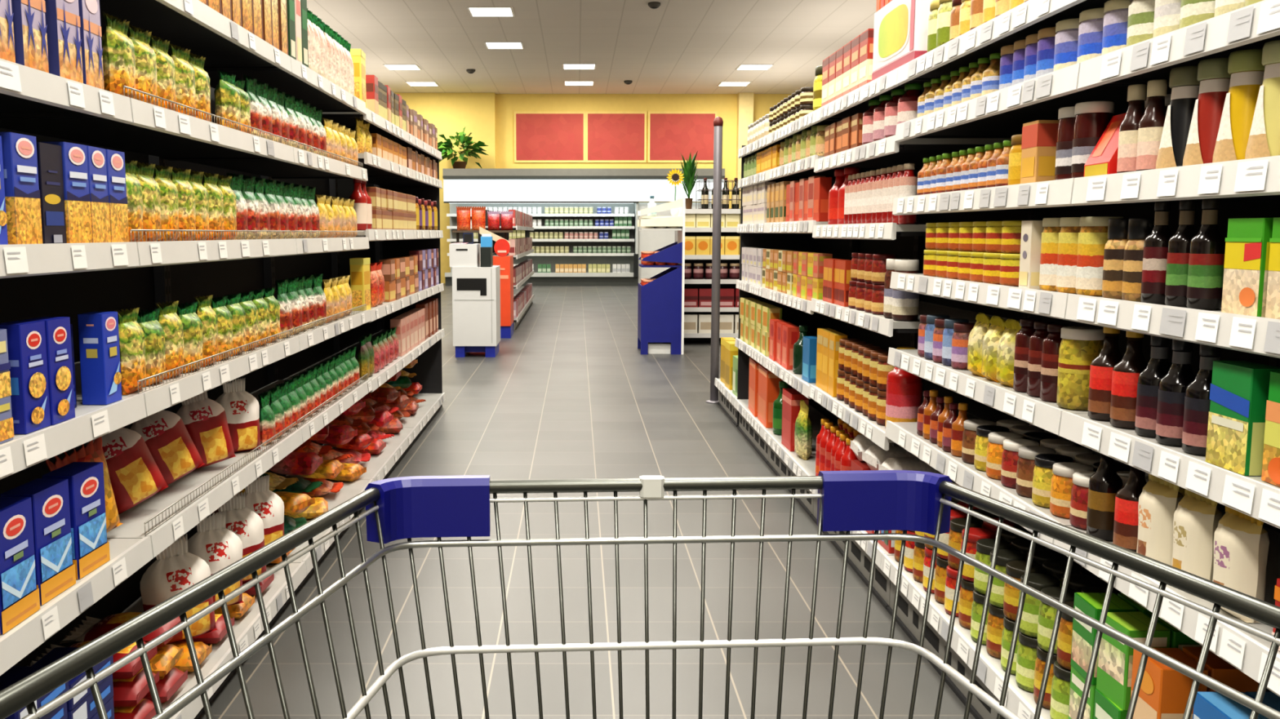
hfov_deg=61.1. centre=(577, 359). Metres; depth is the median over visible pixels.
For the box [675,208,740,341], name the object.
rack
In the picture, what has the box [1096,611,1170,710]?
box
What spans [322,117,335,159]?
packet
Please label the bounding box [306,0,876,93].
ceiling
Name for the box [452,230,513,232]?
shelf
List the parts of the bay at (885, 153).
price rail, price rail, kick plate, price rail, price rail, price rail, price rail, shelf, shelf, shelf, shelf, shelf, shelf, panel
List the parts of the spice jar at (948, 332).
lid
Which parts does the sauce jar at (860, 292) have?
lid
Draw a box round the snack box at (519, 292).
[518,292,524,307]
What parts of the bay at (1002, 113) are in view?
kick plate, price rail, shelf, price rail, price rail, price rail, price rail, price rail, price rail, shelf, shelf, shelf, shelf, shelf, shelf, panel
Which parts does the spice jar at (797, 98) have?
lid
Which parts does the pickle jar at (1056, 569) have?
lid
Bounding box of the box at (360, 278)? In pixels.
[349,257,370,311]
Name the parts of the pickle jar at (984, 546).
lid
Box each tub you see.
[497,207,502,213]
[517,207,522,212]
[522,207,527,213]
[527,207,532,213]
[529,231,533,239]
[532,207,537,213]
[532,219,537,226]
[534,231,538,239]
[535,246,539,253]
[537,207,542,213]
[537,219,542,226]
[539,231,543,239]
[540,246,544,253]
[544,207,549,213]
[544,219,549,226]
[544,231,548,239]
[545,246,549,253]
[549,207,554,213]
[549,219,554,226]
[549,231,553,239]
[550,246,554,253]
[554,207,559,213]
[554,219,559,226]
[554,231,558,239]
[555,246,559,253]
[558,231,563,239]
[559,207,564,213]
[559,219,564,226]
[560,246,564,253]
[564,207,568,213]
[564,219,568,226]
[564,231,568,239]
[564,246,568,253]
[568,207,573,213]
[568,219,573,226]
[568,231,573,239]
[573,207,578,213]
[573,219,578,226]
[573,231,578,239]
[573,246,577,253]
[577,246,582,253]
[578,207,583,213]
[578,219,583,226]
[578,231,583,239]
[582,246,586,253]
[583,207,588,213]
[583,219,588,226]
[583,231,588,239]
[587,246,591,253]
[588,207,593,213]
[588,219,593,226]
[588,231,593,239]
[592,246,596,253]
[593,231,598,239]
[595,219,599,226]
[596,207,601,213]
[597,246,601,253]
[599,231,603,239]
[600,219,604,226]
[601,207,606,213]
[602,246,606,253]
[604,219,608,226]
[604,231,608,239]
[606,207,611,213]
[607,246,611,253]
[609,219,613,226]
[612,246,616,253]
[614,207,618,213]
[617,246,621,253]
[619,207,623,213]
[622,246,626,253]
[624,207,628,213]
[626,246,631,253]
[643,252,654,265]
[643,280,653,285]
[654,252,666,265]
[666,262,678,265]
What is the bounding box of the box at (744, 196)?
[742,186,746,206]
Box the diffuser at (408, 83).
[407,82,436,85]
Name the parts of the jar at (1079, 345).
lid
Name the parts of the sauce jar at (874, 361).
lid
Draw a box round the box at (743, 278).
[741,264,745,281]
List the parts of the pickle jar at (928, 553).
lid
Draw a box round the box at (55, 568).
[0,478,75,605]
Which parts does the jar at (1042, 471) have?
lid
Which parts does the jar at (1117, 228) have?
lid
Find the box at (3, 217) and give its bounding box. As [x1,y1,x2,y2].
[0,135,8,244]
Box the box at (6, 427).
[0,328,13,444]
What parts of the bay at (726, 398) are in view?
price rail, shelf, kick plate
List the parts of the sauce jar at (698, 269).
lid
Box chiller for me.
[442,168,724,285]
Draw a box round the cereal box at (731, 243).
[724,236,739,254]
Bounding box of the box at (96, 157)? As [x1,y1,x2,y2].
[86,145,111,242]
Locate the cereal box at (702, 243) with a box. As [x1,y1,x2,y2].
[695,236,710,254]
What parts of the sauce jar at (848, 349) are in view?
lid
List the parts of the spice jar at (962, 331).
lid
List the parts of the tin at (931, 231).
lid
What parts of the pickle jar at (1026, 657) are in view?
lid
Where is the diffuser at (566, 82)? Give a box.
[564,81,592,84]
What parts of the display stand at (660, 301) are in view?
cream panel, cream panel, panel, panel, panel, cream panel, cream panel, panel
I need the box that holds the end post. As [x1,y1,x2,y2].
[706,116,723,403]
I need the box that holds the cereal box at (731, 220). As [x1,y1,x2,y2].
[724,213,739,227]
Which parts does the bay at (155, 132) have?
panel, shelf, shelf, shelf, shelf, shelf, price rail, price rail, price rail, price rail, price rail, price rail, kick plate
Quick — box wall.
[495,93,791,208]
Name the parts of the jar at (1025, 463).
lid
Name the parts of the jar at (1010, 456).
lid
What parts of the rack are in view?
price rail, price rail, price rail, price rail, price rail, price rail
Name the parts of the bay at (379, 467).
panel, shelf, shelf, shelf, shelf, shelf, price rail, price rail, price rail, shelf, price rail, price rail, price rail, kick plate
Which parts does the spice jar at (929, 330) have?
lid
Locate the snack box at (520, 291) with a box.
[520,290,526,304]
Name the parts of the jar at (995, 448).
lid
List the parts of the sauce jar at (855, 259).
lid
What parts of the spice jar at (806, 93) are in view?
lid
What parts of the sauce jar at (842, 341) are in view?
lid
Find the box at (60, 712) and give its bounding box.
[40,702,67,718]
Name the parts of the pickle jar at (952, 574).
lid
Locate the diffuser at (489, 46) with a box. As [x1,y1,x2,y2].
[486,43,522,48]
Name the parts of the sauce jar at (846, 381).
lid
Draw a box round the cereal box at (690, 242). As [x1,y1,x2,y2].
[684,236,695,254]
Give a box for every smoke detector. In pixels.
[466,69,475,73]
[623,80,632,84]
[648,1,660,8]
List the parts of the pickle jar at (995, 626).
lid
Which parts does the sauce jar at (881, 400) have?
lid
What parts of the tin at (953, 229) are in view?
lid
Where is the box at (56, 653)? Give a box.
[31,647,113,711]
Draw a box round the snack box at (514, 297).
[514,297,520,312]
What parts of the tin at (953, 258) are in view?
lid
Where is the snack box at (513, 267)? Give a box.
[513,266,519,282]
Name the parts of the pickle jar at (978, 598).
lid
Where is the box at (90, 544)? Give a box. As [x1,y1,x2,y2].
[41,462,110,579]
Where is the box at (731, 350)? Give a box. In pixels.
[724,341,737,390]
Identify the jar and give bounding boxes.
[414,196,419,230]
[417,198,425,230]
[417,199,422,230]
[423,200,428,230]
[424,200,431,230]
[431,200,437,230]
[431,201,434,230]
[684,263,691,279]
[693,263,703,279]
[705,263,711,279]
[720,263,727,279]
[728,263,739,279]
[768,106,773,122]
[768,122,773,133]
[772,120,777,132]
[773,105,777,120]
[775,118,780,130]
[776,102,780,118]
[779,100,783,116]
[779,116,784,128]
[779,142,785,166]
[782,97,787,115]
[782,114,787,126]
[783,137,791,164]
[786,95,791,112]
[786,111,791,124]
[787,137,793,163]
[790,93,795,110]
[790,109,796,122]
[791,133,799,162]
[794,89,800,107]
[795,106,799,119]
[795,133,802,160]
[799,104,813,118]
[800,86,813,105]
[800,129,808,159]
[805,129,812,157]
[809,124,821,155]
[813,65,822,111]
[815,124,829,155]
[836,368,845,400]
[838,338,860,370]
[844,341,866,373]
[844,372,851,404]
[848,280,857,308]
[848,375,857,408]
[850,252,870,280]
[850,343,874,376]
[854,378,863,412]
[855,281,866,310]
[857,253,879,281]
[857,346,880,379]
[862,348,886,383]
[862,382,870,416]
[863,283,873,312]
[864,253,873,283]
[867,385,878,421]
[869,351,888,386]
[871,253,896,284]
[871,284,884,315]
[875,389,886,425]
[876,354,894,391]
[883,258,909,318]
[892,259,919,320]
[894,530,903,563]
[903,530,915,572]
[912,542,924,582]
[915,530,924,536]
[917,314,930,356]
[922,546,937,593]
[924,314,950,359]
[924,506,955,550]
[927,0,940,52]
[932,318,946,363]
[934,555,948,604]
[936,0,952,47]
[936,509,967,559]
[942,318,968,365]
[944,565,960,617]
[947,518,982,569]
[949,0,961,40]
[951,322,975,369]
[951,497,960,503]
[956,501,980,510]
[958,577,974,629]
[959,0,971,35]
[960,527,995,582]
[961,419,995,464]
[969,0,983,30]
[970,589,989,644]
[971,509,999,528]
[973,425,1009,471]
[973,538,1011,595]
[982,0,995,23]
[982,517,1015,537]
[986,431,1022,479]
[986,603,1004,658]
[987,549,1026,608]
[995,0,1009,17]
[996,419,1029,432]
[999,44,1014,89]
[1000,438,1039,488]
[1000,528,1031,543]
[1000,615,1019,675]
[1003,560,1044,621]
[1008,0,1023,9]
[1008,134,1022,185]
[1010,425,1044,439]
[1010,538,1046,560]
[1012,39,1026,85]
[1015,445,1055,497]
[1015,524,1028,531]
[1015,631,1037,692]
[1018,573,1060,637]
[1023,33,1038,81]
[1023,431,1058,446]
[1026,548,1063,565]
[1031,453,1073,507]
[1033,644,1057,709]
[1035,26,1056,77]
[1036,586,1078,654]
[1039,217,1061,291]
[1040,438,1076,449]
[1042,560,1080,587]
[1049,462,1093,518]
[1049,660,1071,718]
[1053,17,1079,71]
[1054,106,1075,180]
[1054,445,1093,462]
[1056,217,1080,293]
[1056,326,1104,410]
[1057,601,1074,670]
[1061,573,1101,592]
[1063,555,1082,573]
[1069,471,1095,529]
[1071,101,1114,177]
[1074,453,1101,466]
[1075,216,1124,296]
[1076,7,1105,63]
[1080,566,1099,579]
[1092,449,1101,454]
[1092,462,1130,471]
[1099,577,1121,592]
[1101,0,1131,55]
[1102,218,1128,299]
[1116,471,1149,486]
[1121,217,1154,302]
[1126,0,1155,46]
[1144,93,1171,111]
[1152,0,1181,37]
[1178,487,1185,496]
[1179,0,1215,28]
[1213,0,1244,17]
[1244,0,1263,6]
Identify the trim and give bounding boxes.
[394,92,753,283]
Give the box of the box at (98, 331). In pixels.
[77,311,121,404]
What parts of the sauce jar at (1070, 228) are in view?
lid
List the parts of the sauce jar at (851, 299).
lid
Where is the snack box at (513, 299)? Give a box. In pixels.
[513,298,518,315]
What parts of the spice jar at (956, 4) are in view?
lid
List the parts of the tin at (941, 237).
lid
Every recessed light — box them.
[382,64,421,70]
[404,81,439,86]
[466,7,515,17]
[484,41,524,48]
[562,63,595,69]
[564,80,594,85]
[717,81,751,86]
[735,64,773,70]
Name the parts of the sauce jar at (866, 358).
lid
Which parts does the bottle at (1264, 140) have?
lid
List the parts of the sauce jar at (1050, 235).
lid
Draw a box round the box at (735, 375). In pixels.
[732,355,737,396]
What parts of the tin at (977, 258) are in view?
lid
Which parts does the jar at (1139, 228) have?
lid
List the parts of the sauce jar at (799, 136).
lid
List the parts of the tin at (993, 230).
lid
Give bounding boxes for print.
[876,0,910,61]
[1092,120,1120,156]
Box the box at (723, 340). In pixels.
[720,337,735,383]
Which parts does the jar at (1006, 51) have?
lid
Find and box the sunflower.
[666,168,684,216]
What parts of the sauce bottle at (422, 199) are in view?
lid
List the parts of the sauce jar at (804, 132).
lid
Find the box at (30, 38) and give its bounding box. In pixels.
[11,0,48,72]
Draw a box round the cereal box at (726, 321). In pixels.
[719,314,733,333]
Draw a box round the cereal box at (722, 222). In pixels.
[710,213,724,227]
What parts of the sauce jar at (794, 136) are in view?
lid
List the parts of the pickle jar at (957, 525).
lid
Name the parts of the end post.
plate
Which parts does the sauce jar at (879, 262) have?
lid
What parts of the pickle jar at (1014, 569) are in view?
lid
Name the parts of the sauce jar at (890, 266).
lid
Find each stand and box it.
[452,226,513,337]
[637,196,685,354]
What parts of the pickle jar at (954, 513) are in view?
lid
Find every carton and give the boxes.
[473,232,476,239]
[508,232,511,239]
[512,230,516,238]
[516,230,520,238]
[520,230,525,238]
[537,264,542,272]
[542,264,546,272]
[546,264,551,272]
[555,264,559,272]
[560,264,564,272]
[564,264,568,272]
[568,264,573,272]
[573,264,577,272]
[577,264,582,272]
[582,264,586,272]
[588,264,592,272]
[592,264,596,272]
[596,264,601,272]
[601,264,605,272]
[605,264,609,272]
[612,229,616,239]
[612,264,616,272]
[614,216,618,226]
[616,229,620,239]
[617,264,621,272]
[618,216,622,226]
[621,229,625,239]
[621,264,625,272]
[622,216,626,226]
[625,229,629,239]
[625,264,630,272]
[627,216,631,226]
[871,0,933,80]
[1084,112,1126,177]
[1205,360,1279,475]
[1221,217,1279,317]
[1261,371,1279,487]
[1265,217,1279,319]
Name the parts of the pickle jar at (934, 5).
lid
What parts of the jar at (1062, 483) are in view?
lid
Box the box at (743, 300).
[739,297,756,319]
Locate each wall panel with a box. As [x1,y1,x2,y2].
[513,111,585,162]
[585,111,646,162]
[647,111,717,162]
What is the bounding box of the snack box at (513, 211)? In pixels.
[508,209,515,226]
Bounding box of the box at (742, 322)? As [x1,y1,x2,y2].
[740,318,745,341]
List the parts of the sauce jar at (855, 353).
lid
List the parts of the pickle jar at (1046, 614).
lid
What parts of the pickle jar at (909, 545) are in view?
lid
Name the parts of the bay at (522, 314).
panel, shelf, shelf, kick plate, price rail, price rail, price rail, price rail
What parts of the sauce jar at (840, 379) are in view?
lid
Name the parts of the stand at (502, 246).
rack post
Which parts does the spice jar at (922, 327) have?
lid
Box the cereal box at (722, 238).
[710,236,724,254]
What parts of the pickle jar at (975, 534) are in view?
lid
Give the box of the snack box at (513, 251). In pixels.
[508,239,516,255]
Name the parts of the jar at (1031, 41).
lid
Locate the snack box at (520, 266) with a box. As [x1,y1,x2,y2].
[520,266,521,280]
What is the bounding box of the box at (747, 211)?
[745,205,749,223]
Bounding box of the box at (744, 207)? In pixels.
[742,205,746,223]
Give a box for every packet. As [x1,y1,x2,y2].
[199,0,208,5]
[208,0,222,14]
[221,0,231,20]
[231,0,242,26]
[241,0,254,34]
[253,0,263,39]
[262,0,273,45]
[271,0,279,49]
[278,0,288,54]
[286,0,296,60]
[294,0,302,63]
[300,0,308,67]
[306,8,311,69]
[306,10,316,72]
[311,13,321,75]
[315,17,325,78]
[315,195,328,238]
[320,22,328,79]
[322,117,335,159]
[322,195,334,237]
[322,279,334,323]
[323,24,333,83]
[328,27,337,84]
[328,277,341,320]
[330,196,342,237]
[331,31,341,87]
[331,122,341,160]
[335,276,347,318]
[336,34,344,89]
[337,124,347,163]
[337,198,346,237]
[339,36,347,91]
[340,275,352,315]
[342,40,351,93]
[342,198,352,237]
[343,127,352,164]
[346,42,354,95]
[348,200,357,237]
[349,129,358,166]
[354,118,365,153]
[356,336,369,380]
[362,121,372,153]
[362,333,374,376]
[365,75,378,115]
[365,186,380,208]
[369,262,379,306]
[370,133,382,157]
[371,336,381,373]
[372,208,382,229]
[373,262,384,305]
[376,333,386,369]
[377,80,383,117]
[378,259,395,280]
[380,188,386,209]
[380,331,390,364]
[381,136,387,159]
[381,209,388,229]
[382,84,387,119]
[383,280,395,302]
[384,84,391,122]
[385,258,399,279]
[386,189,392,210]
[386,328,395,363]
[387,138,393,161]
[387,210,392,229]
[390,257,405,278]
[390,317,406,356]
[390,326,399,359]
[391,90,394,124]
[391,210,398,229]
[392,141,398,164]
[392,191,397,211]
[394,93,399,127]
[395,93,402,128]
[395,257,409,276]
[395,278,400,299]
[395,315,409,353]
[397,191,402,211]
[398,143,402,165]
[398,211,404,229]
[400,277,405,297]
[400,313,413,350]
[401,98,406,131]
[401,146,407,167]
[401,256,413,275]
[402,193,407,212]
[403,212,407,229]
[404,146,412,168]
[404,311,417,347]
[405,104,408,133]
[405,275,409,296]
[406,194,412,213]
[407,212,412,230]
[408,108,413,135]
[408,250,422,271]
[408,255,417,275]
[408,309,421,345]
[409,275,414,294]
[411,109,417,137]
[412,150,417,171]
[412,151,415,170]
[412,195,415,213]
[412,213,416,230]
[413,307,425,342]
[414,249,425,270]
[414,274,418,293]
[415,302,428,339]
[417,114,420,139]
[417,114,422,141]
[417,153,424,173]
[417,154,421,172]
[417,270,422,291]
[420,301,431,337]
[421,248,433,267]
[422,118,426,143]
[422,248,431,268]
[422,270,425,289]
[424,156,426,174]
[424,269,427,288]
[424,299,435,334]
[425,119,428,144]
[425,156,430,176]
[425,249,427,269]
[426,268,431,288]
[427,297,438,332]
[428,123,431,146]
[429,123,435,148]
[429,248,438,266]
[430,159,435,177]
[430,160,431,176]
[431,267,433,286]
[433,248,436,267]
[433,266,436,285]
[435,127,437,150]
[435,162,437,178]
[435,266,439,284]
[755,151,760,173]
[760,150,764,172]
[764,148,768,171]
[766,184,771,222]
[767,146,772,169]
[768,319,785,360]
[770,183,775,222]
[772,144,781,168]
[774,182,780,222]
[776,321,794,364]
[779,181,790,222]
[781,324,799,369]
[785,183,790,222]
[789,180,799,221]
[794,182,799,221]
[798,178,808,221]
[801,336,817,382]
[803,179,808,220]
[807,176,826,220]
[813,177,831,222]
[821,82,828,106]
[822,56,829,85]
[822,258,828,302]
[824,124,830,156]
[826,258,842,303]
[827,78,835,103]
[828,51,836,81]
[829,122,836,155]
[833,259,851,304]
[835,46,844,77]
[835,74,843,99]
[835,120,842,153]
[838,260,851,306]
[840,116,851,151]
[842,69,850,96]
[843,40,851,73]
[849,64,859,92]
[850,35,860,68]
[850,112,863,148]
[857,58,872,88]
[859,28,874,63]
[1018,220,1044,288]
[1020,120,1059,183]
[1271,578,1279,651]
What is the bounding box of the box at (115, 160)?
[106,149,128,242]
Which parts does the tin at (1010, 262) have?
lid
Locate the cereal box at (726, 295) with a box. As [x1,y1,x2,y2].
[720,288,734,306]
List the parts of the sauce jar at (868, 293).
lid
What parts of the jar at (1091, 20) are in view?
lid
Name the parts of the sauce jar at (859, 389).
lid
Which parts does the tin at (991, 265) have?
lid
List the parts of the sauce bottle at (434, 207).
lid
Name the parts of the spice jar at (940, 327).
lid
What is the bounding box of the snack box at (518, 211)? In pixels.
[518,211,519,226]
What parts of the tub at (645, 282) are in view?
lid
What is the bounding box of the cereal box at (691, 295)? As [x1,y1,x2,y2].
[684,288,697,306]
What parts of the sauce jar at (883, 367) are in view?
lid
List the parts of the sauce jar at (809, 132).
lid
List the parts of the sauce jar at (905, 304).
lid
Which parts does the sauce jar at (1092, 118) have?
lid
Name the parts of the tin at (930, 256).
lid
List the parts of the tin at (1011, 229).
lid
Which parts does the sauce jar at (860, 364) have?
lid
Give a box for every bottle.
[348,178,367,230]
[360,180,372,229]
[647,195,656,216]
[701,177,708,208]
[721,177,728,208]
[732,177,739,208]
[772,381,788,435]
[792,325,808,374]
[794,399,812,459]
[815,418,829,475]
[818,422,833,472]
[824,426,839,471]
[827,168,845,224]
[830,429,844,471]
[834,433,848,471]
[837,167,860,224]
[837,418,844,430]
[840,437,857,471]
[842,422,849,434]
[844,174,853,224]
[847,426,854,438]
[848,173,857,223]
[852,173,862,223]
[853,429,860,438]
[856,172,866,223]
[861,171,871,223]
[862,99,880,145]
[865,170,876,223]
[871,168,881,222]
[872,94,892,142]
[875,168,887,222]
[881,167,893,222]
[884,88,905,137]
[884,346,923,426]
[887,165,897,222]
[892,164,904,224]
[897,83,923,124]
[897,163,917,224]
[916,81,931,117]
[916,157,929,195]
[916,390,929,435]
[922,390,938,439]
[923,156,937,194]
[924,78,941,115]
[929,155,942,193]
[929,396,944,444]
[933,75,951,111]
[935,153,952,193]
[937,395,953,447]
[942,71,959,108]
[942,403,958,452]
[945,151,959,191]
[951,66,969,106]
[951,402,968,457]
[952,150,968,191]
[960,148,976,190]
[961,62,978,102]
[968,146,985,189]
[969,57,991,99]
[977,144,994,188]
[981,53,1001,95]
[986,142,1004,187]
[995,140,1012,186]
[1013,318,1040,392]
[1026,320,1055,397]
[1040,323,1069,402]
[1086,453,1123,541]
[1088,327,1122,421]
[1109,331,1147,429]
[1112,466,1146,552]
[1116,84,1146,173]
[1134,335,1170,437]
[1135,79,1167,171]
[1140,200,1173,304]
[1155,65,1199,168]
[1155,339,1195,446]
[1164,199,1196,306]
[1182,57,1231,165]
[1182,344,1222,456]
[1186,198,1225,310]
[1212,48,1265,162]
[1244,40,1279,159]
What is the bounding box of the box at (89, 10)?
[79,0,104,89]
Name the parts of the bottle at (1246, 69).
lid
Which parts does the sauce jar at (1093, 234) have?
lid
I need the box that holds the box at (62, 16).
[44,0,83,83]
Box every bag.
[30,640,157,679]
[45,436,122,532]
[59,612,181,647]
[87,427,168,515]
[101,12,135,98]
[112,668,159,707]
[114,307,146,395]
[114,698,155,718]
[124,160,143,241]
[127,24,157,106]
[130,409,204,484]
[134,161,161,241]
[137,307,165,386]
[140,533,217,644]
[142,667,187,702]
[149,644,183,676]
[150,34,176,111]
[153,164,179,241]
[155,300,184,379]
[168,44,195,117]
[170,167,195,240]
[170,641,212,671]
[176,391,235,469]
[177,301,203,373]
[179,613,234,644]
[184,169,209,240]
[187,511,244,608]
[188,53,210,121]
[194,294,218,367]
[202,173,224,240]
[211,295,233,361]
[213,69,240,130]
[214,593,255,618]
[215,377,261,452]
[216,174,236,239]
[217,491,266,582]
[223,293,246,355]
[226,173,248,239]
[230,75,251,133]
[236,291,258,351]
[238,174,260,239]
[242,573,274,595]
[243,75,262,137]
[244,474,284,546]
[249,288,270,346]
[252,176,270,239]
[255,81,272,140]
[257,390,275,445]
[261,178,280,239]
[262,287,280,342]
[266,85,282,143]
[267,386,284,439]
[275,90,289,146]
[275,181,288,239]
[275,279,293,338]
[275,382,293,431]
[282,182,297,238]
[284,93,299,148]
[284,377,301,426]
[285,277,302,335]
[291,373,307,420]
[292,184,306,238]
[293,97,307,151]
[293,275,309,332]
[296,184,312,238]
[298,370,315,416]
[301,275,317,328]
[302,102,313,152]
[306,186,319,238]
[306,367,320,411]
[308,105,320,155]
[311,273,326,325]
[313,364,327,407]
[315,108,326,156]
[319,360,333,403]
[326,357,338,400]
[331,354,344,395]
[335,351,349,391]
[341,349,354,386]
[347,346,359,386]
[850,435,892,461]
[862,444,915,470]
[878,457,943,475]
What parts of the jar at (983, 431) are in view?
lid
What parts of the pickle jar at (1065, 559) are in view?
lid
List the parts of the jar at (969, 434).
lid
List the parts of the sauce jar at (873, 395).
lid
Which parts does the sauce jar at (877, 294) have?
lid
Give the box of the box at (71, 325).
[70,324,76,407]
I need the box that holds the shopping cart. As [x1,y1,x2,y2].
[0,470,1279,718]
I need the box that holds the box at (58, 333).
[21,316,75,425]
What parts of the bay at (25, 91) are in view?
shelf, shelf, price rail, price rail, shelf, price rail, price rail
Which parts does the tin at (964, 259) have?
lid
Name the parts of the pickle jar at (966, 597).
lid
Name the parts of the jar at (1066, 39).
lid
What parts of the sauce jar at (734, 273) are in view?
lid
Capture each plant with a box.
[437,127,488,168]
[680,151,698,208]
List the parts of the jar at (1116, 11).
lid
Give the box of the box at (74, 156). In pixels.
[41,141,92,243]
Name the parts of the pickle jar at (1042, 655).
lid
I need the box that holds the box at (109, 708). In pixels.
[90,696,114,718]
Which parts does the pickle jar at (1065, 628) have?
lid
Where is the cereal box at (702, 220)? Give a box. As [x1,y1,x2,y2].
[695,213,710,227]
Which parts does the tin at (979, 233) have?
lid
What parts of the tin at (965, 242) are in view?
lid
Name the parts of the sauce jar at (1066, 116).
lid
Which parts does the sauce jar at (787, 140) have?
lid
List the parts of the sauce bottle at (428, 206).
lid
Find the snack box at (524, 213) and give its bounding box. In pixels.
[524,213,525,226]
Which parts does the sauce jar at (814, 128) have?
lid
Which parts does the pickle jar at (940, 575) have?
lid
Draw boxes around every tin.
[743,157,748,177]
[746,125,750,145]
[746,155,751,177]
[749,123,754,143]
[750,155,755,175]
[752,121,756,142]
[754,153,756,174]
[755,120,759,141]
[758,118,762,139]
[761,116,765,137]
[764,114,769,136]
[923,249,949,276]
[925,222,937,249]
[935,222,949,249]
[935,250,948,278]
[946,250,961,279]
[947,222,959,250]
[957,251,986,280]
[958,222,973,251]
[969,252,989,282]
[972,221,987,252]
[982,252,1002,284]
[985,221,1003,252]
[999,253,1020,286]
[1000,220,1025,253]
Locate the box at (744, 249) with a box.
[741,247,746,264]
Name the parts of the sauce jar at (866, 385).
lid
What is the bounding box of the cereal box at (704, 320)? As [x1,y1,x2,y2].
[697,314,711,333]
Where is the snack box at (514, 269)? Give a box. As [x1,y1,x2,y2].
[513,268,516,284]
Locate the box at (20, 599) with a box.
[0,497,39,634]
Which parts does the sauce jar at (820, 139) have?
lid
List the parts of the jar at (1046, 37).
lid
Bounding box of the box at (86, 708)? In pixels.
[66,673,113,718]
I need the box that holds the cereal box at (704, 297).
[697,288,711,306]
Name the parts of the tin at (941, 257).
lid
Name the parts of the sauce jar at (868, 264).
lid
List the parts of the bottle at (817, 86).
lid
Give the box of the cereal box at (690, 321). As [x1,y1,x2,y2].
[684,314,697,333]
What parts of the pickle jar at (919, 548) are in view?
lid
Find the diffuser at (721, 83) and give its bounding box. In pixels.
[720,82,749,85]
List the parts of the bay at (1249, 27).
shelf, price rail, price rail, price rail, shelf, price rail, shelf, price rail, shelf, shelf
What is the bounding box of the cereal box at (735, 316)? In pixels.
[733,314,738,333]
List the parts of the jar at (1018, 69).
lid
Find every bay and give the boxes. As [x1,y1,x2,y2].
[0,0,306,718]
[0,58,153,675]
[161,57,373,587]
[270,107,417,481]
[336,134,445,442]
[478,209,527,329]
[497,213,534,314]
[714,377,738,426]
[733,133,850,463]
[762,110,919,516]
[807,67,1032,609]
[880,0,1279,718]
[1053,0,1279,697]
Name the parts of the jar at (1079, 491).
lid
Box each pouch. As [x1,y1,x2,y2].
[212,493,240,514]
[237,472,297,493]
[268,452,323,475]
[270,547,295,563]
[272,475,323,493]
[274,491,315,515]
[284,515,306,534]
[286,497,328,519]
[292,441,332,454]
[295,440,311,449]
[298,459,344,479]
[301,478,343,497]
[307,425,328,440]
[312,424,357,444]
[316,433,374,449]
[317,448,353,461]
[325,462,366,481]
[328,414,363,426]
[333,448,370,463]
[336,439,386,454]
[341,400,365,415]
[346,404,375,422]
[351,422,379,433]
[360,395,371,400]
[362,398,386,408]
[364,410,393,426]
[366,386,400,403]
[366,430,394,439]
[373,404,399,413]
[378,417,402,433]
[379,382,401,391]
[385,376,412,388]
[385,394,410,409]
[389,371,400,381]
[391,410,410,419]
[397,388,413,395]
[398,400,418,414]
[400,369,416,377]
[401,382,422,394]
[404,359,417,368]
[406,395,426,403]
[456,206,471,230]
[471,206,485,230]
[487,210,499,230]
[500,210,512,230]
[967,312,990,377]
[981,315,1005,382]
[996,318,1021,387]
[1136,473,1183,565]
[1171,488,1222,581]
[1212,506,1269,622]
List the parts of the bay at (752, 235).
price rail, price rail, price rail, price rail, price rail, kick plate, price rail, shelf, shelf, panel, shelf, shelf, panel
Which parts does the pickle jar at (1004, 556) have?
lid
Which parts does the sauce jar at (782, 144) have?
lid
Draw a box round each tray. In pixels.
[638,263,681,267]
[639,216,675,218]
[639,228,681,231]
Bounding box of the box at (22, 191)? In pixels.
[0,132,42,244]
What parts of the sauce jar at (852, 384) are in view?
lid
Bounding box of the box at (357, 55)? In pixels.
[349,48,366,107]
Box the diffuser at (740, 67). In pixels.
[737,65,771,69]
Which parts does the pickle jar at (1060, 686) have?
lid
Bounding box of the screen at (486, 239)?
[480,234,492,247]
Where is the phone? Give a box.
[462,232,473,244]
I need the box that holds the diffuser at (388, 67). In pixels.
[385,65,418,69]
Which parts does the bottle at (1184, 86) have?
lid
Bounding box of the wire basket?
[695,180,741,208]
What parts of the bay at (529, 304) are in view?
panel, kick plate, price rail, price rail, price rail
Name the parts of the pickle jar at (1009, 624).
lid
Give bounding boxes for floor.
[199,283,975,718]
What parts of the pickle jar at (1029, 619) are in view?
lid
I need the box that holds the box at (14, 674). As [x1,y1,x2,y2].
[0,666,69,718]
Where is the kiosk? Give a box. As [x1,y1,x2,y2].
[448,244,500,357]
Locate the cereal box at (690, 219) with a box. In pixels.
[684,213,695,227]
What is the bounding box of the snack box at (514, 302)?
[513,301,516,318]
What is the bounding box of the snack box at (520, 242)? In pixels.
[519,238,521,253]
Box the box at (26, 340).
[0,320,50,434]
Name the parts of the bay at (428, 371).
panel, shelf, shelf, panel, shelf, shelf, price rail, price rail, kick plate, price rail, price rail, price rail, price rail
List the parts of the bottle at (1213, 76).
lid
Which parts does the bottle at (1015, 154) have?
lid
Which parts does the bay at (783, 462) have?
price rail, price rail, price rail, kick plate, price rail, shelf, price rail, price rail, shelf, shelf, shelf, shelf, panel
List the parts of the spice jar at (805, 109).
lid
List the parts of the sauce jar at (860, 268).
lid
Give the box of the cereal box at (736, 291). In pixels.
[733,288,739,306]
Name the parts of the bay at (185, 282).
panel, shelf, shelf, shelf, shelf, price rail, shelf, price rail, kick plate, price rail, price rail, price rail, price rail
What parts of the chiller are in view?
price rail, price rail, price rail, price rail, panel, header trim, panel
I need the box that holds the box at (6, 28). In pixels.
[0,0,15,62]
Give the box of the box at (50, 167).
[35,142,66,244]
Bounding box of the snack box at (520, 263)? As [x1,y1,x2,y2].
[520,262,525,276]
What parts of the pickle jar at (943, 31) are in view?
lid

